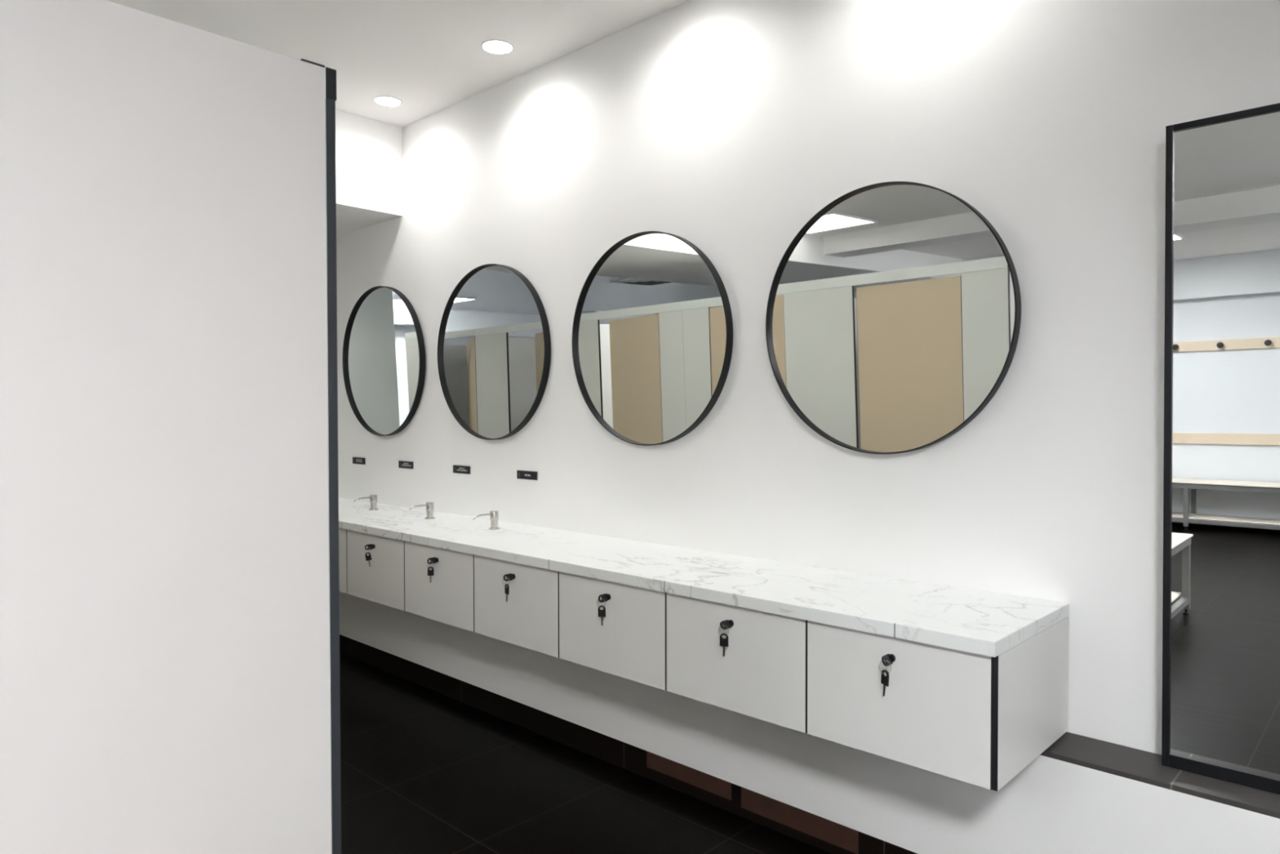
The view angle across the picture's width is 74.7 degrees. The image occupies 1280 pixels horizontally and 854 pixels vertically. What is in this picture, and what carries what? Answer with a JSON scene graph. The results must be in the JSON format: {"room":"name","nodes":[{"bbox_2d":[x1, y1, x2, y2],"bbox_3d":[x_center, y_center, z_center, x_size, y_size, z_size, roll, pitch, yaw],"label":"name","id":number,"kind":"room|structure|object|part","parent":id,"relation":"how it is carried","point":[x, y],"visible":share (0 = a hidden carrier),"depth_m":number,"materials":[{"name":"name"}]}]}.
{"room":"changing room","nodes":[
{"label":"changing room","id":0,"kind":"room"},
{"bbox_2d":[335,109,402,235],"bbox_3d":[-4.317,-1.340,2.014,1.235,0.578,7.650,1,1,44],"label":"wall","id":1,"kind":"structure","parent":0,"point":[369,152],"depth_m":4.24,"materials":[{"name":"white paint"}]},
{"bbox_2d":[106,0,688,127],"bbox_3d":[0.596,-1.568,1.474,6.800,0.120,1.900,1,1,44],"label":"ceiling","id":2,"kind":"structure","parent":0,"point":[428,55],"depth_m":3.27,"materials":[{"name":"white paint"}]},
{"bbox_2d":[373,95,402,106],"bbox_3d":[-1.198,-1.547,3.986,0.132,0.006,0.132,1,1,44],"label":"recessed light","id":3,"kind":"object","parent":2,"relation":"in","point":[384,100],"visible":1,"depth_m":3.98,"materials":[{"name":"white"}]},
{"bbox_2d":[480,39,514,54],"bbox_3d":[-0.576,-1.537,3.395,0.132,0.006,0.132,1,1,44],"label":"recessed light","id":4,"kind":"object","parent":2,"relation":"in","point":[498,46],"visible":1,"depth_m":3.39,"materials":[{"name":"white"}]},
{"bbox_2d":[339,652,831,853],"bbox_3d":[-3.886,1.325,1.739,13.600,0.100,7.770,1,1,44],"label":"floor","id":5,"kind":"structure","parent":0,"point":[424,770],"depth_m":2.84,"materials":[{"name":"tile"}]},
{"bbox_2d":[0,0,341,853],"bbox_3d":[-1.355,0.327,1.472,1.194,1.898,1.197,1,1,44],"label":"partition wall","id":6,"kind":"structure","parent":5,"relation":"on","point":[170,594],"depth_m":1.27,"materials":[{"name":"white laminate"}]},
{"bbox_3d":[-0.613,0.292,1.543,0.211,1.722,0.017,1,1,44],"label":"panel","id":7,"kind":"part","parent":6,"relation":"part of","materials":[{"name":"black metal"}]},
{"bbox_3d":[-4.192,0.311,4.163,1.090,1.843,1.191,1,1,44],"label":"changing cubicle","id":8,"kind":"object","parent":5,"relation":"on","visible":0},
{"bbox_2d":[324,66,336,100],"bbox_3d":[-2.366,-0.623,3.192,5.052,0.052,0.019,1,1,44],"label":"hinge","id":9,"kind":"object","parent":8,"relation":"on","point":[330,73],"visible":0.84,"depth_m":1.45,"materials":[{"name":"black"}]},
{"bbox_2d":[336,0,1279,754],"bbox_3d":[-1.254,-0.253,4.484,13.600,2.950,0.120,1,1,44],"label":"wall","id":10,"kind":"structure","parent":0,"point":[724,127],"depth_m":2.57,"materials":[{"name":"white paint"}]},
{"bbox_2d":[338,528,346,593],"bbox_3d":[-1.346,0.606,4.162,0.479,0.296,0.493,1,1,44],"label":"base cabinet","id":11,"kind":"object","parent":10,"relation":"attached to","point":[342,532],"visible":0.1,"depth_m":3.85,"materials":[{"name":"white laminate"}]},
{"bbox_2d":[352,457,364,464],"bbox_3d":[-1.582,0.190,4.718,0.139,0.037,0.004,1,1,44],"label":"wall sign","id":12,"kind":"object","parent":10,"relation":"attached to","point":[360,460],"visible":1,"depth_m":4.71,"materials":[{"name":"black plastic"}]},
{"bbox_2d":[346,529,404,610],"bbox_3d":[-0.993,0.611,3.827,0.492,0.296,0.493,1,1,44],"label":"base cabinet","id":13,"kind":"object","parent":10,"relation":"attached to","point":[383,582],"visible":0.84,"depth_m":3.64,"materials":[{"name":"white laminate"}]},
{"bbox_2d":[364,543,373,566],"bbox_3d":[-1.163,0.557,3.642,0.064,0.098,0.024,-1,1,-34],"label":"key","id":14,"kind":"object","parent":13,"relation":"attached to","point":[370,546],"visible":1,"depth_m":3.63,"materials":[{"name":"black plastic"}]},
{"bbox_2d":[342,285,426,435],"bbox_3d":[-1.379,-0.349,4.476,0.795,0.795,0.036,1,3,43],"label":"round mirror","id":15,"kind":"object","parent":10,"relation":"attached to","point":[384,361],"visible":1,"depth_m":4.46,"materials":[{"name":"black mirror"}]},
{"bbox_2d":[398,460,413,468],"bbox_3d":[-1.222,0.197,4.377,0.139,0.037,0.004,1,1,44],"label":"wall sign","id":16,"kind":"object","parent":10,"relation":"attached to","point":[406,464],"visible":1,"depth_m":4.37,"materials":[{"name":"black plastic"}]},
{"bbox_2d":[404,541,474,631],"bbox_3d":[-0.637,0.616,3.488,0.489,0.296,0.493,1,1,44],"label":"base cabinet","id":17,"kind":"object","parent":10,"relation":"attached to","point":[449,597],"visible":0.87,"depth_m":3.30,"materials":[{"name":"white laminate"}]},
{"bbox_2d":[426,556,435,582],"bbox_3d":[-0.807,0.562,3.303,0.065,0.099,0.024,-1,1,-34],"label":"key","id":18,"kind":"object","parent":17,"relation":"attached to","point":[433,560],"visible":1,"depth_m":3.29,"materials":[{"name":"black plastic"}]},
{"bbox_2d":[453,465,470,474],"bbox_3d":[-0.858,0.205,4.031,0.139,0.037,0.004,1,1,44],"label":"wall sign","id":19,"kind":"object","parent":10,"relation":"attached to","point":[456,468],"visible":1,"depth_m":4.03,"materials":[{"name":"black plastic"}]},
{"bbox_2d":[437,263,551,439],"bbox_3d":[-0.682,-0.339,3.821,0.795,0.795,0.036,1,2,43],"label":"round mirror","id":20,"kind":"object","parent":10,"relation":"attached to","point":[494,341],"visible":1,"depth_m":3.80,"materials":[{"name":"black mirror"}]},
{"bbox_2d":[473,554,559,657],"bbox_3d":[-0.284,0.622,3.153,0.482,0.296,0.493,1,1,44],"label":"base cabinet","id":21,"kind":"object","parent":10,"relation":"attached to","point":[529,618],"visible":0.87,"depth_m":2.96,"materials":[{"name":"white laminate"}]},
{"bbox_2d":[502,573,512,601],"bbox_3d":[-0.457,0.568,2.972,0.027,0.099,0.066,1,1,44],"label":"lock","id":22,"kind":"object","parent":21,"relation":"attached to","point":[509,577],"visible":0.99,"depth_m":2.96,"materials":[{"name":"black plastic"}]},
{"bbox_2d":[338,497,1069,657],"bbox_3d":[-0.636,0.451,3.479,4.337,0.034,0.504,1,1,44],"label":"countertop","id":23,"kind":"structure","parent":21,"relation":"on","point":[976,621],"depth_m":2.48,"materials":[{"name":"white stone"}]},
{"bbox_2d":[353,494,378,510],"bbox_3d":[-1.384,0.383,4.233,0.049,0.076,0.134,1,1,44],"label":"faucet","id":24,"kind":"object","parent":23,"relation":"on","point":[373,498],"visible":1,"depth_m":4.25,"materials":[{"name":"metal"}]},
{"bbox_3d":[-1.398,0.364,4.218,0.007,0.020,0.093,1,1,44],"label":"spout","id":25,"kind":"part","parent":24,"relation":"part of","materials":[{"name":"metal"}]},
{"bbox_2d":[408,502,435,519],"bbox_3d":[-1.008,0.389,3.877,0.049,0.076,0.134,1,1,44],"label":"faucet","id":26,"kind":"object","parent":23,"relation":"on","point":[429,505],"visible":1,"depth_m":3.89,"materials":[{"name":"metal"}]},
{"bbox_3d":[-1.022,0.370,3.862,0.007,0.020,0.093,1,1,44],"label":"spout","id":27,"kind":"part","parent":26,"relation":"part of","materials":[{"name":"metal"}]},
{"bbox_2d":[472,510,500,529],"bbox_3d":[-0.647,0.395,3.529,0.049,0.076,0.134,1,1,44],"label":"soap dispenser","id":28,"kind":"object","parent":23,"relation":"on","point":[494,514],"visible":1,"depth_m":3.54,"materials":[{"name":"metal"}]},
{"bbox_3d":[-0.661,0.375,3.514,0.007,0.020,0.093,1,1,44],"label":"spout","id":29,"kind":"part","parent":28,"relation":"part of","materials":[{"name":"metal"}]},
{"bbox_2d":[516,470,537,479],"bbox_3d":[-0.497,0.212,3.688,0.139,0.037,0.004,1,1,44],"label":"wall sign","id":30,"kind":"object","parent":10,"relation":"attached to","point":[531,475],"visible":1,"depth_m":3.69,"materials":[{"name":"black plastic"}]},
{"bbox_2d":[558,571,666,690],"bbox_3d":[0.066,0.627,2.821,0.481,0.296,0.493,1,1,44],"label":"base cabinet","id":31,"kind":"object","parent":10,"relation":"attached to","point":[630,643],"visible":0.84,"depth_m":2.63,"materials":[{"name":"white laminate"}]},
{"bbox_2d":[596,593,607,626],"bbox_3d":[-0.104,0.573,2.636,0.065,0.099,0.024,-1,1,-34],"label":"lock","id":32,"kind":"object","parent":31,"relation":"attached to","point":[602,613],"visible":0.99,"depth_m":2.63,"materials":[{"name":"black plastic"}]},
{"bbox_2d":[571,231,733,445],"bbox_3d":[0.021,-0.328,3.148,0.795,0.795,0.036,1,3,44],"label":"round mirror","id":33,"kind":"object","parent":10,"relation":"attached to","point":[652,341],"visible":1,"depth_m":3.12,"materials":[{"name":"black mirror"}]},
{"bbox_2d":[666,592,806,733],"bbox_3d":[0.415,0.633,2.489,0.482,0.296,0.493,1,1,44],"label":"base cabinet","id":34,"kind":"object","parent":10,"relation":"attached to","point":[762,672],"visible":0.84,"depth_m":2.29,"materials":[{"name":"white laminate"}]},
{"bbox_2d":[718,619,731,656],"bbox_3d":[0.245,0.580,2.304,0.065,0.097,0.024,-1,1,-36],"label":"key","id":35,"kind":"object","parent":34,"relation":"attached to","point":[723,642],"visible":0.98,"depth_m":2.29,"materials":[{"name":"black plastic"}]},
{"bbox_3d":[0.230,0.614,2.296,0.006,0.029,0.002,0,1,20],"label":"blade","id":36,"kind":"part","parent":35,"relation":"part of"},
{"bbox_2d":[765,181,1021,453],"bbox_3d":[0.712,-0.317,2.489,0.795,0.796,0.060,1,1,43],"label":"round mirror","id":37,"kind":"object","parent":10,"relation":"attached to","point":[893,316],"visible":1,"depth_m":2.46,"materials":[{"name":"black mirror"}]},
{"bbox_2d":[806,616,1069,791],"bbox_3d":[0.765,0.638,2.157,0.481,0.296,0.493,1,1,44],"label":"base cabinet","id":38,"kind":"object","parent":10,"relation":"attached to","point":[977,719],"visible":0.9,"depth_m":1.97,"materials":[{"name":"white laminate"}]},
{"bbox_2d":[878,653,893,696],"bbox_3d":[0.588,0.584,1.980,0.027,0.098,0.066,1,1,44],"label":"key","id":39,"kind":"object","parent":38,"relation":"attached to","point":[884,679],"visible":1,"depth_m":1.97,"materials":[{"name":"black plastic"}]},
{"bbox_3d":[0.574,0.619,1.971,0.002,0.029,0.006,-1,5,-22],"label":"blade","id":40,"kind":"part","parent":39,"relation":"part of","materials":[{"name":"silver metal"}]},
{"bbox_3d":[0.601,0.642,1.993,0.464,0.294,0.012,1,1,44],"label":"door","id":41,"kind":"part","parent":38,"relation":"part of","materials":[{"name":"white laminate"}]},
{"bbox_3d":[0.940,0.640,2.000,0.012,0.296,0.480,1,1,44],"label":"panel","id":42,"kind":"part","parent":38,"relation":"part of","materials":[{"name":"white laminate"}]},
{"bbox_2d":[338,591,1279,853],"bbox_3d":[-0.120,0.966,3.230,9.800,0.359,0.171,1,1,44],"label":"wall","id":43,"kind":"structure","parent":0,"point":[1051,806],"depth_m":2.42,"materials":[{"name":"white paint"}]},
{"bbox_2d":[339,634,918,853],"bbox_3d":[-0.119,1.194,3.234,9.800,0.097,0.171,1,1,44],"label":"baseboard","id":44,"kind":"structure","parent":43,"relation":"attached to","point":[628,757],"depth_m":3.25,"materials":[{"name":"tile"}]},
{"bbox_2d":[646,751,858,853],"bbox_3d":[0.326,1.188,2.693,0.830,0.066,0.002,1,1,44],"label":"trim","id":45,"kind":"structure","parent":43,"relation":"attached to","point":[842,836],"depth_m":2.62,"materials":[{"name":"orange tile"}]},
{"bbox_2d":[1040,731,1279,818],"bbox_3d":[-0.120,0.781,3.227,9.800,0.012,0.171,1,1,44],"label":"ledge","id":46,"kind":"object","parent":43,"relation":"on","point":[1145,766],"depth_m":1.94,"materials":[{"name":"grey tile"}]},
{"bbox_2d":[1161,102,1279,794],"bbox_3d":[1.489,0.055,1.714,0.720,1.488,0.029,1,2,44],"label":"mirror","id":47,"kind":"object","parent":46,"relation":"on","point":[1220,704],"visible":1,"depth_m":1.88,"materials":[{"name":"black mirror"}]}
]}

